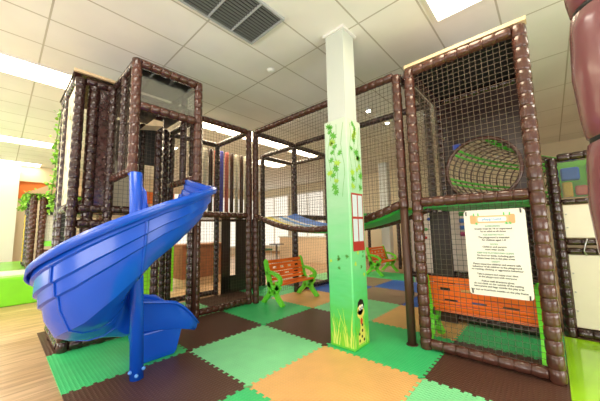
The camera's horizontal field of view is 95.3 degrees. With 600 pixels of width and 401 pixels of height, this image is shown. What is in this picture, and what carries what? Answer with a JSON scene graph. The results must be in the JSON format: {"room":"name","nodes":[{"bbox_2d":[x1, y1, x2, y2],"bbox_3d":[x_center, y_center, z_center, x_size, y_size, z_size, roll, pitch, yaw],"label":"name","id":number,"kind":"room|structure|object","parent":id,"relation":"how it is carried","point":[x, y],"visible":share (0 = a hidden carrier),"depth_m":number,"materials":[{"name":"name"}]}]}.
{"room":"indoor playground","nodes":[
{"label":"indoor playground","id":0,"kind":"room"},
{"bbox_2d":[0,162,20,261],"bbox_3d":[-10.799,0.425,6.976,0.380,3.550,4.930,-7,-8,42],"label":"wall","id":1,"kind":"structure","parent":0,"point":[9,172],"depth_m":8.55,"materials":[{"name":"white paint"}]},
{"bbox_2d":[12,181,234,261],"bbox_3d":[-7.631,0.784,10.885,0.200,3.550,15.000,-7,-8,42],"label":"wall","id":2,"kind":"structure","parent":0,"point":[17,246],"depth_m":9.00,"materials":[{"name":"beige paint"}]},
{"bbox_2d":[18,181,174,202],"bbox_3d":[-7.564,-0.184,10.876,0.060,0.570,5.050,-7,-8,42],"label":"trim","id":3,"kind":"structure","parent":2,"relation":"attached to","point":[23,186],"depth_m":9.22,"materials":[{"name":"orange paint"}]},
{"bbox_2d":[19,166,259,200],"bbox_3d":[-5.862,-0.569,12.743,0.140,0.530,10.060,-7,-8,42],"label":"trim","id":4,"kind":"structure","parent":2,"relation":"attached to","point":[27,173],"depth_m":9.42,"materials":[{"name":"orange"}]},
{"bbox_2d":[174,194,213,243],"bbox_3d":[-5.185,1.023,13.312,0.080,2.800,2.660,-7,-8,42],"label":"window","id":5,"kind":"structure","parent":2,"relation":"in","point":[211,236],"depth_m":13.75,"materials":[{"name":"white glass"}]},
{"bbox_2d":[220,198,252,247],"bbox_3d":[-3.363,1.201,15.297,0.080,2.800,2.460,-7,-8,42],"label":"window","id":6,"kind":"structure","parent":2,"relation":"in","point":[233,223],"depth_m":14.93,"materials":[{"name":"white glass"}]},
{"bbox_2d":[0,0,584,191],"bbox_3d":[-1.512,-1.742,5.633,16.700,0.100,15.200,-7,-8,42],"label":"ceiling","id":7,"kind":"structure","parent":0,"point":[102,38],"depth_m":3.62,"materials":[{"name":"tile"}]},
{"bbox_2d":[0,159,41,167],"bbox_3d":[-9.037,-1.198,8.687,0.596,0.025,1.190,-7,-8,42],"label":"recessed light","id":8,"kind":"object","parent":7,"relation":"in","point":[22,163],"visible":0.88,"depth_m":8.79,"materials":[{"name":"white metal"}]},
{"bbox_2d":[0,134,53,148],"bbox_3d":[-6.838,-1.458,6.693,0.596,0.025,1.190,-7,-8,42],"label":"recessed light","id":9,"kind":"object","parent":7,"relation":"in","point":[4,138],"visible":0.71,"depth_m":6.75,"materials":[{"name":"white metal"}]},
{"bbox_2d":[0,51,71,89],"bbox_3d":[-3.760,-1.822,3.901,0.596,0.025,1.190,-7,-8,42],"label":"recessed light","id":10,"kind":"object","parent":7,"relation":"in","point":[10,64],"visible":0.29,"depth_m":3.87,"materials":[{"name":"white metal"}]},
{"bbox_2d":[178,115,225,130],"bbox_3d":[-2.154,-1.665,5.651,0.596,0.025,1.190,-7,-8,42],"label":"recessed light","id":11,"kind":"object","parent":7,"relation":"in","point":[211,127],"visible":0.26,"depth_m":6.03,"materials":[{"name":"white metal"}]},
{"bbox_2d":[203,122,219,129],"bbox_3d":[-2.154,-1.670,5.651,0.552,0.010,1.146,-7,-8,42],"label":"diffuser","id":12,"kind":"object","parent":11,"relation":"attached to","point":[205,125],"depth_m":6.03,"materials":[{"name":"white plastic"}]},
{"bbox_2d":[178,0,283,44],"bbox_3d":[-0.785,-2.002,2.751,0.576,0.032,1.190,-7,-8,42],"label":"ceiling vent","id":13,"kind":"object","parent":7,"relation":"in","point":[249,20],"visible":1,"depth_m":2.93,"materials":[{"name":"grey metal"}]},
{"bbox_2d":[214,123,264,141],"bbox_3d":[-1.351,-1.586,6.525,0.596,0.025,1.190,-7,-8,42],"label":"recessed light","id":14,"kind":"object","parent":7,"relation":"in","point":[232,133],"visible":0.31,"depth_m":6.41,"materials":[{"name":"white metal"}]},
{"bbox_2d":[217,128,262,140],"bbox_3d":[-1.351,-1.592,6.526,0.552,0.010,1.146,-7,-8,42],"label":"diffuser","id":15,"kind":"object","parent":14,"relation":"attached to","point":[232,133],"depth_m":6.41,"materials":[{"name":"white plastic"}]},
{"bbox_2d":[252,159,286,167],"bbox_3d":[-1.065,-1.273,9.472,0.596,0.025,1.190,-7,-8,42],"label":"recessed light","id":16,"kind":"object","parent":7,"relation":"in","point":[269,162],"visible":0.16,"depth_m":9.59,"materials":[{"name":"white metal"}]},
{"bbox_2d":[267,68,274,72],"bbox_3d":[-0.424,-1.877,3.967,0.110,0.034,0.110,-7,-8,42],"label":"smoke detector","id":17,"kind":"object","parent":7,"relation":"attached to","point":[269,70],"visible":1,"depth_m":3.94,"materials":[{"name":"white plastic"}]},
{"bbox_2d":[258,140,291,151],"bbox_3d":[-0.548,-1.508,7.400,0.596,0.025,1.190,-7,-8,42],"label":"recessed light","id":18,"kind":"object","parent":7,"relation":"in","point":[262,141],"visible":0.21,"depth_m":7.38,"materials":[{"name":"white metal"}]},
{"bbox_2d":[258,140,287,148],"bbox_3d":[-0.549,-1.513,7.401,0.552,0.010,1.146,-7,-8,42],"label":"diffuser","id":19,"kind":"object","parent":18,"relation":"attached to","point":[263,141],"depth_m":7.38,"materials":[{"name":"white plastic"}]},
{"bbox_2d":[290,150,324,157],"bbox_3d":[0.254,-1.429,8.275,0.596,0.025,1.190,-7,-8,42],"label":"recessed light","id":20,"kind":"object","parent":7,"relation":"in","point":[306,155],"visible":0.24,"depth_m":8.39,"materials":[{"name":"white metal"}]},
{"bbox_2d":[424,0,483,22],"bbox_3d":[1.364,-2.080,2.459,0.596,0.025,1.190,-7,-8,42],"label":"recessed light","id":21,"kind":"object","parent":7,"relation":"in","point":[440,10],"visible":1,"depth_m":2.88,"materials":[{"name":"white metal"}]},
{"bbox_2d":[0,253,599,400],"bbox_3d":[-1.440,1.886,5.241,16.700,0.100,15.200,-7,-8,42],"label":"floor","id":22,"kind":"structure","parent":0,"point":[26,374],"depth_m":2.98,"materials":[{"name":"brown wood"}]},
{"bbox_2d":[0,261,36,307],"bbox_3d":[-7.689,1.691,5.212,4.350,0.530,4.700,-7,-8,42],"label":"platform","id":23,"kind":"object","parent":22,"relation":"on","point":[14,291],"visible":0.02,"depth_m":4.92,"materials":[{"name":"green plastic"}]},
{"bbox_2d":[20,184,101,268],"bbox_3d":[-6.126,0.635,7.035,1.800,1.960,1.450,-7,-8,42],"label":"toddler playhouse","id":24,"kind":"object","parent":23,"relation":"on","point":[45,221],"visible":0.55,"depth_m":6.14},
{"bbox_2d":[16,188,80,211],"bbox_3d":[-6.239,-0.010,6.546,2.202,0.460,1.081,-2,-6,10],"label":"ivy garland","id":25,"kind":"object","parent":24,"relation":"attached to","point":[25,198],"visible":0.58,"depth_m":6.24,"materials":[{"name":"green plant"}]},
{"bbox_2d":[37,331,119,355],"bbox_3d":[-2.590,1.659,3.469,1.011,0.013,1.011,-7,-8,42],"label":"floor mat","id":26,"kind":"object","parent":22,"relation":"on","point":[48,349],"visible":0.25,"depth_m":3.07,"materials":[{"name":"rubber"}]},
{"bbox_2d":[44,57,202,353],"bbox_3d":[-2.150,0.098,3.591,1.892,3.101,1.485,-7,-8,42],"label":"tower","id":27,"kind":"object","parent":26,"relation":"on","point":[114,148],"visible":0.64,"depth_m":3.28,"materials":[{"name":"brown plastic"}]},
{"bbox_2d":[42,109,60,214],"bbox_3d":[-3.369,-0.539,3.778,0.190,1.491,0.153,-2,-6,8],"label":"ivy garland","id":28,"kind":"object","parent":27,"relation":"hanging from","point":[50,186],"visible":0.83,"depth_m":3.75,"materials":[{"name":"green plant"}]},
{"bbox_2d":[62,107,71,197],"bbox_3d":[-2.920,-0.592,3.399,0.853,1.334,0.001,-7,-8,42],"label":"print","id":29,"kind":"object","parent":27,"relation":"on","point":[66,127],"depth_m":3.34,"materials":[{"name":"white paper"}]},
{"bbox_2d":[46,336,187,395],"bbox_3d":[-1.857,1.573,2.804,1.024,0.013,1.011,-7,-8,42],"label":"floor mat","id":30,"kind":"object","parent":22,"relation":"on","point":[74,369],"visible":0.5,"depth_m":2.60,"materials":[{"name":"green rubber"}]},
{"bbox_2d":[62,351,244,400],"bbox_3d":[-1.119,1.486,2.135,1.024,0.013,1.011,-7,-8,42],"label":"floor mat","id":31,"kind":"object","parent":22,"relation":"on","point":[184,376],"visible":0.89,"depth_m":2.20,"materials":[{"name":"brown rubber"}]},
{"bbox_2d":[23,171,216,381],"bbox_3d":[-1.431,0.574,2.401,1.367,1.874,1.450,-7,-8,42],"label":"slide","id":32,"kind":"object","parent":31,"relation":"on","point":[88,286],"visible":1,"depth_m":1.95,"materials":[{"name":"blue plastic"}]},
{"bbox_2d":[144,246,173,293],"bbox_3d":[-2.984,1.418,5.653,0.150,0.980,0.660,-7,-8,42],"label":"block","id":33,"kind":"object","parent":22,"relation":"on","point":[147,283],"visible":0.14,"depth_m":5.48,"materials":[{"name":"green plastic"}]},
{"bbox_2d":[173,242,220,288],"bbox_3d":[-2.393,1.518,6.591,0.590,0.960,1.190,-7,-8,42],"label":"wooden box","id":34,"kind":"object","parent":22,"relation":"on","point":[180,256],"visible":0.48,"depth_m":6.30,"materials":[{"name":"brown wood"}]},
{"bbox_2d":[181,302,219,316],"bbox_3d":[-1.920,1.725,4.200,1.011,0.013,1.024,-7,-8,42],"label":"floor mat","id":35,"kind":"object","parent":22,"relation":"on","point":[183,303],"visible":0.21,"depth_m":4.50,"materials":[{"name":"green rubber"}]},
{"bbox_2d":[178,311,260,350],"bbox_3d":[-1.187,1.639,3.535,1.024,0.013,1.024,-7,-8,42],"label":"floor mat","id":36,"kind":"object","parent":22,"relation":"on","point":[212,327],"visible":0.59,"depth_m":3.43,"materials":[{"name":"brown rubber"}]},
{"bbox_2d":[201,219,252,221],"bbox_3d":[-1.582,1.133,5.697,0.170,1.500,1.580,-7,-8,42],"label":"shelf","id":37,"kind":"object","parent":22,"relation":"on","point":[233,220],"visible":0.02,"depth_m":5.84,"materials":[{"name":"brown plastic"}]},
{"bbox_2d":[202,147,206,184],"bbox_3d":[-1.928,-0.364,5.518,0.082,1.448,0.084,-7,-8,42],"label":"roller","id":38,"kind":"object","parent":37,"relation":"on","point":[204,181],"visible":0.36,"depth_m":5.53,"materials":[{"name":"beige plastic"}]},
{"bbox_2d":[208,149,212,210],"bbox_3d":[-1.842,-0.356,5.612,0.082,1.448,0.084,-7,-8,42],"label":"roller","id":39,"kind":"object","parent":37,"relation":"on","point":[211,150],"visible":0.44,"depth_m":5.60,"materials":[{"name":"brown plastic"}]},
{"bbox_2d":[219,151,223,211],"bbox_3d":[-1.669,-0.339,5.801,0.082,1.448,0.084,-7,-8,42],"label":"roller","id":40,"kind":"object","parent":37,"relation":"on","point":[221,152],"visible":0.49,"depth_m":5.77,"materials":[{"name":"blue plastic"}]},
{"bbox_2d":[224,152,228,211],"bbox_3d":[-1.583,-0.330,5.895,0.082,1.448,0.084,-7,-8,42],"label":"roller","id":41,"kind":"object","parent":37,"relation":"on","point":[226,153],"visible":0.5,"depth_m":5.88,"materials":[{"name":"red plastic"}]},
{"bbox_2d":[229,153,233,211],"bbox_3d":[-1.496,-0.322,5.989,0.082,1.448,0.084,-7,-8,42],"label":"roller","id":42,"kind":"object","parent":37,"relation":"on","point":[231,154],"visible":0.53,"depth_m":5.97,"materials":[{"name":"brown plastic"}]},
{"bbox_2d":[235,154,238,212],"bbox_3d":[-1.410,-0.313,6.083,0.082,1.448,0.084,-7,-8,42],"label":"roller","id":43,"kind":"object","parent":37,"relation":"on","point":[236,155],"visible":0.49,"depth_m":6.07,"materials":[{"name":"beige plastic"}]},
{"bbox_2d":[239,155,242,212],"bbox_3d":[-1.324,-0.305,6.177,0.082,1.448,0.084,-7,-8,42],"label":"roller","id":44,"kind":"object","parent":37,"relation":"on","point":[241,156],"visible":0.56,"depth_m":6.15,"materials":[{"name":"brown plastic"}]},
{"bbox_2d":[244,156,245,212],"bbox_3d":[-1.237,-0.296,6.271,0.082,1.448,0.084,-7,-8,42],"label":"roller","id":45,"kind":"object","parent":37,"relation":"on","point":[245,156],"visible":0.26,"depth_m":6.24,"materials":[{"name":"beige plastic"}]},
{"bbox_2d":[199,291,263,310],"bbox_3d":[-1.245,1.791,4.935,1.011,0.013,1.024,-7,-8,42],"label":"floor mat","id":46,"kind":"object","parent":22,"relation":"on","point":[235,295],"visible":0.44,"depth_m":4.99,"materials":[{"name":"brown rubber"}]},
{"bbox_2d":[164,116,260,317],"bbox_3d":[-1.260,0.281,5.157,1.167,3.036,2.093,-7,-8,42],"label":"play structure","id":47,"kind":"object","parent":46,"relation":"on","point":[242,279],"visible":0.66,"depth_m":4.78,"materials":[{"name":"brown plastic"}]},
{"bbox_2d":[218,387,270,400],"bbox_3d":[-0.381,1.399,1.466,1.024,0.013,1.011,-7,-8,42],"label":"floor mat","id":48,"kind":"object","parent":22,"relation":"on","point":[246,394],"visible":0.92,"depth_m":2.03,"materials":[{"name":"green rubber"}]},
{"bbox_2d":[189,325,322,386],"bbox_3d":[-0.449,1.551,2.865,1.024,0.013,1.024,-7,-8,42],"label":"floor mat","id":49,"kind":"object","parent":22,"relation":"on","point":[248,356],"visible":0.88,"depth_m":2.77,"materials":[{"name":"green rubber"}]},
{"bbox_2d":[222,298,310,324],"bbox_3d":[-0.512,1.704,4.270,1.024,0.013,1.024,-7,-8,42],"label":"floor mat","id":50,"kind":"object","parent":22,"relation":"on","point":[263,313],"visible":0.77,"depth_m":4.18,"materials":[{"name":"green rubber"}]},
{"bbox_2d":[240,285,293,297],"bbox_3d":[-0.571,1.857,5.670,1.011,0.013,1.024,-7,-8,42],"label":"floor mat","id":51,"kind":"object","parent":22,"relation":"on","point":[261,288],"visible":0.34,"depth_m":5.58,"materials":[{"name":"green rubber"}]},
{"bbox_2d":[269,243,283,262],"bbox_3d":[-0.917,2.069,10.798,0.600,0.710,0.600,-7,-8,42],"label":"cafe table","id":52,"kind":"object","parent":22,"relation":"on","point":[276,244],"visible":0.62,"depth_m":10.76,"materials":[{"name":"grey"}]},
{"bbox_2d":[265,308,330,345],"bbox_3d":[0.226,1.617,3.601,1.024,0.013,1.024,-7,-8,42],"label":"floor mat","id":53,"kind":"object","parent":22,"relation":"on","point":[312,324],"visible":0.59,"depth_m":3.52,"materials":[{"name":"brown rubber"}]},
{"bbox_2d":[272,289,329,307],"bbox_3d":[0.163,1.770,5.005,1.024,0.013,1.024,-7,-8,42],"label":"floor mat","id":54,"kind":"object","parent":22,"relation":"on","point":[306,297],"visible":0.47,"depth_m":4.90,"materials":[{"name":"rubber"}]},
{"bbox_2d":[262,255,318,307],"bbox_3d":[-0.157,1.394,4.896,0.520,0.734,0.950,-7,-8,42],"label":"bench","id":55,"kind":"object","parent":54,"relation":"on","point":[274,288],"visible":1,"depth_m":4.88,"materials":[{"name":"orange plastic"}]},
{"bbox_2d":[278,236,326,263],"bbox_3d":[0.517,1.842,10.318,3.700,1.000,0.200,-7,-8,42],"label":"counter","id":56,"kind":"object","parent":22,"relation":"on","point":[317,242],"depth_m":10.44,"materials":[{"name":"brown wood"}]},
{"bbox_2d":[287,279,321,285],"bbox_3d":[0.104,1.923,6.405,1.011,0.013,1.024,-7,-8,42],"label":"floor mat","id":57,"kind":"object","parent":22,"relation":"on","point":[317,280],"visible":0.2,"depth_m":6.29,"materials":[{"name":"rubber"}]},
{"bbox_2d":[260,146,328,289],"bbox_3d":[-0.123,0.399,6.363,1.209,3.016,1.179,-7,-8,42],"label":"bay","id":58,"kind":"object","parent":57,"relation":"on","point":[315,218],"visible":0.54,"depth_m":6.22,"materials":[{"name":"brown plastic"}]},
{"bbox_2d":[308,272,326,279],"bbox_3d":[0.779,1.989,7.140,1.011,0.013,1.024,-7,-8,42],"label":"floor mat","id":59,"kind":"object","parent":22,"relation":"on","point":[322,277],"visible":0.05,"depth_m":7.15,"materials":[{"name":"green rubber"}]},
{"bbox_2d":[250,346,421,400],"bbox_3d":[0.289,1.464,2.196,1.024,0.013,1.024,-7,-8,42],"label":"floor mat","id":60,"kind":"object","parent":22,"relation":"on","point":[327,373],"visible":0.98,"depth_m":2.21,"materials":[{"name":"orange rubber"}]},
{"bbox_2d":[315,284,371,292],"bbox_3d":[0.837,1.836,5.740,1.024,0.013,1.024,-7,-8,42],"label":"floor mat","id":61,"kind":"object","parent":22,"relation":"on","point":[325,288],"visible":0.18,"depth_m":5.70,"materials":[{"name":"blue rubber"}]},
{"bbox_2d":[314,299,399,320],"bbox_3d":[0.900,1.683,4.336,1.024,0.013,1.024,-7,-8,42],"label":"floor mat","id":62,"kind":"object","parent":22,"relation":"on","point":[376,308],"visible":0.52,"depth_m":4.25,"materials":[{"name":"green rubber"}]},
{"bbox_2d":[367,277,391,286],"bbox_3d":[1.512,1.902,6.476,1.024,0.013,1.024,-7,-8,42],"label":"floor mat","id":63,"kind":"object","parent":22,"relation":"on","point":[371,281],"visible":0.4,"depth_m":6.34,"materials":[{"name":"brown rubber"}]},
{"bbox_2d":[364,213,401,268],"bbox_3d":[2.450,1.277,8.935,1.709,1.750,0.109,-7,-8,42],"label":"wall","id":64,"kind":"structure","parent":22,"relation":"on","point":[398,225],"depth_m":8.37,"materials":[{"name":"brown plastic"}]},
{"bbox_2d":[366,271,403,279],"bbox_3d":[2.182,1.968,7.206,1.024,0.013,1.011,-7,-8,42],"label":"floor mat","id":65,"kind":"object","parent":22,"relation":"on","point":[387,275],"visible":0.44,"depth_m":7.12,"materials":[{"name":"green rubber"}]},
{"bbox_2d":[366,245,398,276],"bbox_3d":[2.252,1.629,7.521,0.520,0.734,1.010,-7,-8,42],"label":"bench","id":66,"kind":"object","parent":65,"relation":"on","point":[377,264],"visible":0.98,"depth_m":7.47,"materials":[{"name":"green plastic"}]},
{"bbox_2d":[326,321,454,378],"bbox_3d":[0.964,1.530,2.931,1.024,0.013,1.024,-7,-8,42],"label":"floor mat","id":67,"kind":"object","parent":22,"relation":"on","point":[387,345],"visible":0.62,"depth_m":2.72,"materials":[{"name":"green rubber"}]},
{"bbox_2d":[253,73,436,346],"bbox_3d":[0.524,0.156,4.318,2.784,3.038,1.185,-7,-8,42],"label":"netting","id":68,"kind":"object","parent":67,"relation":"on","point":[399,212],"visible":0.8,"depth_m":3.94,"materials":[{"name":"brown fabric"}]},
{"bbox_2d":[367,287,417,304],"bbox_3d":[1.575,1.749,5.071,1.024,0.013,1.024,-7,-8,42],"label":"floor mat","id":69,"kind":"object","parent":22,"relation":"on","point":[394,296],"visible":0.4,"depth_m":5.00,"materials":[{"name":"brown rubber"}]},
{"bbox_2d":[375,280,416,292],"bbox_3d":[2.250,1.815,5.806,1.024,0.013,1.024,-7,-8,42],"label":"floor mat","id":70,"kind":"object","parent":22,"relation":"on","point":[394,284],"visible":0.38,"depth_m":5.84,"materials":[{"name":"blue rubber"}]},
{"bbox_2d":[394,276,413,280],"bbox_3d":[2.920,1.881,6.537,1.024,0.013,1.011,-7,-8,42],"label":"floor mat","id":71,"kind":"object","parent":22,"relation":"on","point":[399,278],"visible":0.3,"depth_m":6.63,"materials":[{"name":"green rubber"}]},
{"bbox_2d":[373,305,467,340],"bbox_3d":[1.638,1.596,3.667,1.024,0.013,1.024,-7,-8,42],"label":"floor mat","id":72,"kind":"object","parent":22,"relation":"on","point":[396,317],"visible":0.57,"depth_m":3.56,"materials":[{"name":"orange rubber"}]},
{"bbox_2d":[402,296,484,308],"bbox_3d":[2.313,1.662,4.402,1.024,0.013,1.024,-7,-8,42],"label":"floor mat","id":73,"kind":"object","parent":22,"relation":"on","point":[416,304],"visible":0.08,"depth_m":4.37,"materials":[{"name":"blue rubber"}]},
{"bbox_2d":[401,379,491,400],"bbox_3d":[0.978,1.383,1.571,0.892,0.013,1.024,-7,-8,42],"label":"floor mat","id":74,"kind":"object","parent":22,"relation":"on","point":[426,390],"visible":0.98,"depth_m":2.01,"materials":[{"name":"green rubber"}]},
{"bbox_2d":[423,341,570,400],"bbox_3d":[1.653,1.449,2.306,0.892,0.013,1.024,-7,-8,42],"label":"floor mat","id":75,"kind":"object","parent":22,"relation":"on","point":[489,382],"visible":0.73,"depth_m":2.17,"materials":[{"name":"brown rubber"}]},
{"bbox_2d":[427,274,546,365],"bbox_3d":[1.823,1.120,2.737,0.990,0.734,0.520,-7,-8,42],"label":"bench","id":76,"kind":"object","parent":75,"relation":"on","point":[453,288],"visible":0.6,"depth_m":2.68,"materials":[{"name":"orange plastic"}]},
{"bbox_2d":[454,323,566,365],"bbox_3d":[2.328,1.515,3.041,0.892,0.013,1.024,-7,-8,42],"label":"floor mat","id":77,"kind":"object","parent":22,"relation":"on","point":[467,333],"visible":0.42,"depth_m":2.94,"materials":[{"name":"green rubber"}]},
{"bbox_2d":[403,15,578,385],"bbox_3d":[2.990,0.046,3.813,3.950,3.046,1.397,3,-8,-36],"label":"tower","id":78,"kind":"object","parent":77,"relation":"on","point":[479,87],"visible":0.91,"depth_m":2.84,"materials":[{"name":"brown plastic"}]},
{"bbox_2d":[405,121,536,293],"bbox_3d":[2.656,0.211,4.535,1.895,2.886,0.172,-7,-8,42],"label":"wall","id":79,"kind":"structure","parent":78,"relation":"attached to","point":[454,218],"depth_m":4.58,"materials":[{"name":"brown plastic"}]},
{"bbox_2d":[464,208,533,300],"bbox_3d":[1.736,0.458,2.413,0.450,0.755,0.081,-7,-8,42],"label":"sign","id":80,"kind":"object","parent":78,"relation":"attached to","point":[497,244],"visible":1,"depth_m":2.37,"materials":[{"name":"white paper"}]},
{"bbox_2d":[470,212,514,224],"bbox_3d":[1.698,0.161,2.425,0.330,0.106,0.002,-7,-8,42],"label":"artwork","id":81,"kind":"object","parent":80,"relation":"attached to","point":[476,218],"depth_m":2.42,"materials":[{"name":"orange paper"}]},
{"bbox_2d":[484,304,562,331],"bbox_3d":[3.002,1.581,3.776,0.892,0.013,1.024,-7,-8,42],"label":"floor mat","id":82,"kind":"object","parent":22,"relation":"on","point":[485,304],"visible":0.07,"depth_m":3.98,"materials":[{"name":"brown rubber"}]},
{"bbox_2d":[544,150,599,340],"bbox_3d":[3.414,0.424,2.680,1.370,2.033,0.126,-7,-8,42],"label":"wall","id":83,"kind":"structure","parent":22,"relation":"on","point":[584,269],"depth_m":3.00,"materials":[{"name":"brown plastic"}]},
{"bbox_2d":[557,160,587,197],"bbox_3d":[3.628,-0.287,3.057,1.120,0.451,0.020,-7,-8,42],"label":"board","id":84,"kind":"object","parent":83,"relation":"attached to","point":[581,164],"visible":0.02,"depth_m":3.30,"materials":[{"name":"green plastic"}]},
{"bbox_2d":[562,182,573,197],"bbox_3d":[3.165,-0.123,3.236,0.090,0.180,0.100,-7,-8,42],"label":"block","id":85,"kind":"object","parent":84,"relation":"attached to","point":[567,187],"visible":0.94,"depth_m":3.20,"materials":[{"name":"yellow plastic"}]},
{"bbox_2d":[560,167,579,180],"bbox_3d":[3.188,-0.310,3.232,0.160,0.150,0.100,-7,-8,42],"label":"block","id":86,"kind":"object","parent":84,"relation":"attached to","point":[572,173],"visible":1,"depth_m":3.20,"materials":[{"name":"blue plastic"}]},
{"bbox_2d":[575,185,587,194],"bbox_3d":[3.251,-0.119,3.157,0.100,0.110,0.100,-7,-8,42],"label":"block","id":87,"kind":"object","parent":84,"relation":"attached to","point":[580,189],"visible":0.94,"depth_m":3.12,"materials":[{"name":"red plastic"}]},
{"bbox_2d":[562,196,599,330],"bbox_3d":[3.580,0.701,2.876,1.120,1.548,0.260,-7,-8,42],"label":"cabinet","id":88,"kind":"object","parent":22,"relation":"on","point":[569,246],"visible":0.02,"depth_m":3.11,"materials":[{"name":"beige wood"}]},
{"bbox_2d":[564,0,599,254],"bbox_3d":[0.537,0.058,0.415,0.128,2.382,0.128,3,-7,-31],"label":"post","id":89,"kind":"object","parent":22,"relation":"on","point":[584,15],"visible":1,"depth_m":0.45,"materials":[{"name":"brown plastic"}]},
{"bbox_2d":[564,336,599,400],"bbox_3d":[2.644,1.302,1.165,2.115,0.019,3.040,-7,-8,42],"label":"floor mat","id":90,"kind":"object","parent":22,"relation":"on","point":[583,356],"visible":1,"depth_m":2.31,"materials":[{"name":"green plastic"}]},
{"bbox_2d":[322,24,368,351],"bbox_3d":[0.502,-0.226,3.111,0.305,3.537,0.310,-7,-8,42],"label":"pillar","id":91,"kind":"structure","parent":0,"point":[349,321],"depth_m":2.98,"materials":[{"name":"green paint"}]},
{"bbox_2d":[326,121,362,196],"bbox_3d":[0.509,-0.464,3.043,0.418,0.860,0.186,-1,-6,-4],"label":"print","id":92,"kind":"object","parent":91,"relation":"attached to","point":[344,176],"depth_m":3.02,"materials":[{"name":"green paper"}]},
{"bbox_2d":[330,251,364,275],"bbox_3d":[0.518,0.679,2.909,0.390,0.291,0.177,-1,-6,-1],"label":"print","id":93,"kind":"object","parent":91,"relation":"attached to","point":[342,263],"depth_m":2.90,"materials":[{"name":"green paint"}]},
{"bbox_2d":[331,308,368,349],"bbox_3d":[0.535,1.313,2.933,0.282,0.384,0.295,-7,-8,42],"label":"print","id":94,"kind":"object","parent":91,"relation":"attached to","point":[349,326],"depth_m":2.83,"materials":[{"name":"green"}]},
{"bbox_2d":[351,193,364,250],"bbox_3d":[0.631,0.231,2.969,0.002,0.620,0.235,-7,-8,42],"label":"print","id":95,"kind":"object","parent":91,"relation":"on","point":[357,211],"depth_m":2.96,"materials":[{"name":"red"}]},
{"bbox_2d":[357,299,365,344],"bbox_3d":[0.638,1.250,2.842,0.003,0.442,0.146,-7,-8,42],"label":"print","id":96,"kind":"object","parent":91,"relation":"attached to","point":[361,312],"depth_m":2.84,"materials":[{"name":"yellow"}]},
{"bbox_2d":[378,162,393,264],"bbox_3d":[3.025,0.432,9.605,0.300,3.550,0.250,-7,-8,42],"label":"column","id":97,"kind":"structure","parent":0,"point":[387,232],"depth_m":9.52,"materials":[{"name":"white paint"}]},
{"bbox_2d":[258,137,589,265],"bbox_3d":[3.584,0.567,10.951,16.700,3.550,0.200,-7,-8,42],"label":"wall","id":98,"kind":"structure","parent":0,"point":[579,144],"depth_m":9.44,"materials":[{"name":"beige paint"}]},
{"bbox_2d":[260,194,289,246],"bbox_3d":[-1.431,1.161,15.281,2.360,2.800,0.080,-7,-8,42],"label":"window","id":99,"kind":"structure","parent":98,"relation":"in","point":[275,232],"depth_m":15.28,"materials":[{"name":"white glass"}]},
{"bbox_2d":[290,189,325,235],"bbox_3d":[0.377,0.947,13.642,2.260,2.800,0.080,-7,-8,42],"label":"window","id":100,"kind":"structure","parent":98,"relation":"in","point":[304,209],"depth_m":13.50,"materials":[{"name":"white glass"}]},
{"bbox_2d":[265,250,556,270],"bbox_3d":[3.037,2.318,11.091,15.000,0.120,0.100,-7,-8,42],"label":"baseboard","id":101,"kind":"structure","parent":98,"relation":"attached to","point":[269,250],"depth_m":11.26,"materials":[{"name":"brown wood"}]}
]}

